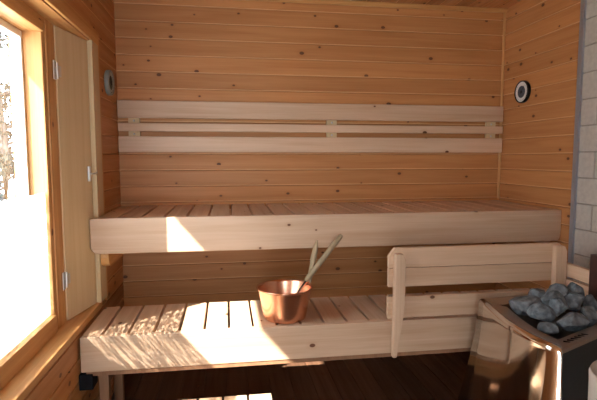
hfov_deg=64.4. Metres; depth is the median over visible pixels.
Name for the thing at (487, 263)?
guard rail
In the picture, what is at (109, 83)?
hygrometer
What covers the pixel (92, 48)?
trim
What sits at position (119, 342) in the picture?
bench
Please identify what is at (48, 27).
trim
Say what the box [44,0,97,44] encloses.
trim
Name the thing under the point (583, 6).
trim
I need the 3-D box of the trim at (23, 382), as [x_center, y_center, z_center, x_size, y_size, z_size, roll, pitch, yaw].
[-0.965,0.566,1.656,0.206,0.026,1.346,-1,5,-9]
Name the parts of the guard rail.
post, rail, rail, rail, post, post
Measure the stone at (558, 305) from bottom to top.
0.074 m
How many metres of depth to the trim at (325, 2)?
2.91 m
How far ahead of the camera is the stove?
1.68 m
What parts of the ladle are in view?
handle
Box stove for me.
[457,294,596,399]
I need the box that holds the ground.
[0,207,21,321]
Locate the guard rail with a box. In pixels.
[386,242,596,357]
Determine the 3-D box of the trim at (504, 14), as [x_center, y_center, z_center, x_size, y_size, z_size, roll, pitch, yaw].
[1.321,-0.606,3.087,0.011,1.195,0.011,-1,5,-9]
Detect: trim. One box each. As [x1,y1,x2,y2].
[0,301,102,399]
[14,0,44,24]
[21,0,88,40]
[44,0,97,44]
[44,19,66,328]
[86,40,106,302]
[241,0,506,12]
[497,13,505,197]
[567,0,586,279]
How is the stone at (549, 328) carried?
on the stove
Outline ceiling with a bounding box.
[348,0,521,7]
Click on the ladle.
(339, 237)
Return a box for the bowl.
[256,279,312,323]
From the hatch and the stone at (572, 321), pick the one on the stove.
the stone at (572, 321)
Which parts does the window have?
sash, head rail, frosted panel, rail, frame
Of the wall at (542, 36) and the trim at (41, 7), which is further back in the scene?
the wall at (542, 36)
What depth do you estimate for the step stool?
2.01 m
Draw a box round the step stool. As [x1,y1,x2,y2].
[187,393,271,399]
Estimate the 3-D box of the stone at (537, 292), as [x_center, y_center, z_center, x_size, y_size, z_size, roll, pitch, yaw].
[1.016,0.407,2.020,0.069,0.063,0.062,3,6,34]
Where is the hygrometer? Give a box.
[104,70,114,95]
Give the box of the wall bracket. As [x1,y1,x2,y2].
[79,373,97,390]
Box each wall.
[23,0,123,399]
[113,0,503,331]
[495,0,580,289]
[573,0,596,284]
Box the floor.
[111,351,470,399]
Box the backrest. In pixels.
[117,100,502,152]
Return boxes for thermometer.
[514,81,530,102]
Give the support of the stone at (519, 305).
on the stove
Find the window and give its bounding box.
[0,0,57,390]
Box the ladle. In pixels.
[297,234,342,292]
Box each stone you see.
[509,295,541,314]
[526,302,555,321]
[528,288,544,297]
[537,322,558,334]
[541,290,566,305]
[545,283,569,296]
[549,297,567,316]
[556,311,589,330]
[564,292,584,310]
[567,282,584,295]
[579,306,596,325]
[582,295,596,310]
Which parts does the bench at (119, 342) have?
leg, leg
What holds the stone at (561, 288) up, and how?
on the stove
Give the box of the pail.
[256,240,317,323]
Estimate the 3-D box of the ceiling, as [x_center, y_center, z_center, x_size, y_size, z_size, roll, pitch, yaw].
[0.410,-1.099,1.084,2.400,0.100,3.800,-1,5,-9]
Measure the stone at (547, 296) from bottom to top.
0.082 m
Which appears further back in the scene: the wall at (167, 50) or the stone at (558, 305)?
the wall at (167, 50)
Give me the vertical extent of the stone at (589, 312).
0.076 m
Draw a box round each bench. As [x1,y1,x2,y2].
[80,287,543,399]
[89,200,560,265]
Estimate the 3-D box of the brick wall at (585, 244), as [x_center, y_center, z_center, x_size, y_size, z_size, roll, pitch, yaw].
[1.695,0.062,1.033,0.106,2.205,2.912,-1,5,-9]
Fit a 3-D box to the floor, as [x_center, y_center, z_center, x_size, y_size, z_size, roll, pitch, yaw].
[0.404,1.203,1.337,2.600,0.120,3.700,-1,5,-9]
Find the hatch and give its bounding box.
[53,25,97,319]
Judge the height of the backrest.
0.296 m
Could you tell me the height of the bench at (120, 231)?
0.250 m
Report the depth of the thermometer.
2.84 m
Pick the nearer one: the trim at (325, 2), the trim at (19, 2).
the trim at (19, 2)
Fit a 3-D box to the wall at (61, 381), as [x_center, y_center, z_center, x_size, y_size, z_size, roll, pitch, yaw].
[-0.825,0.067,0.999,0.100,2.205,3.600,-1,5,-9]
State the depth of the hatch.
2.08 m
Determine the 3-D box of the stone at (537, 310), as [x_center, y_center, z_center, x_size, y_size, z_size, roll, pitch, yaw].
[0.936,0.432,1.835,0.097,0.072,0.093,-1,5,-9]
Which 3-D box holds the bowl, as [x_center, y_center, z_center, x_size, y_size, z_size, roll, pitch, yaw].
[-0.063,0.470,2.184,0.260,0.150,0.260,-1,5,-9]
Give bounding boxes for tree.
[0,31,16,254]
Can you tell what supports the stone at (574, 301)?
on the stove
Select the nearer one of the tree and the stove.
the stove
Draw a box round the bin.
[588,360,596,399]
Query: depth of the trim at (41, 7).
1.81 m
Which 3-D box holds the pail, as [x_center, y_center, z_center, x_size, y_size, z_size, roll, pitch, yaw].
[-0.059,0.371,2.176,0.267,0.348,0.262,1,5,10]
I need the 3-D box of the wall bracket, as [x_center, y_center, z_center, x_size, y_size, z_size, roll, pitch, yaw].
[-0.888,0.755,2.005,0.055,0.067,0.080,-1,5,-9]
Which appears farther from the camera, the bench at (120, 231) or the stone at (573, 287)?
the bench at (120, 231)
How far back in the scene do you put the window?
1.80 m

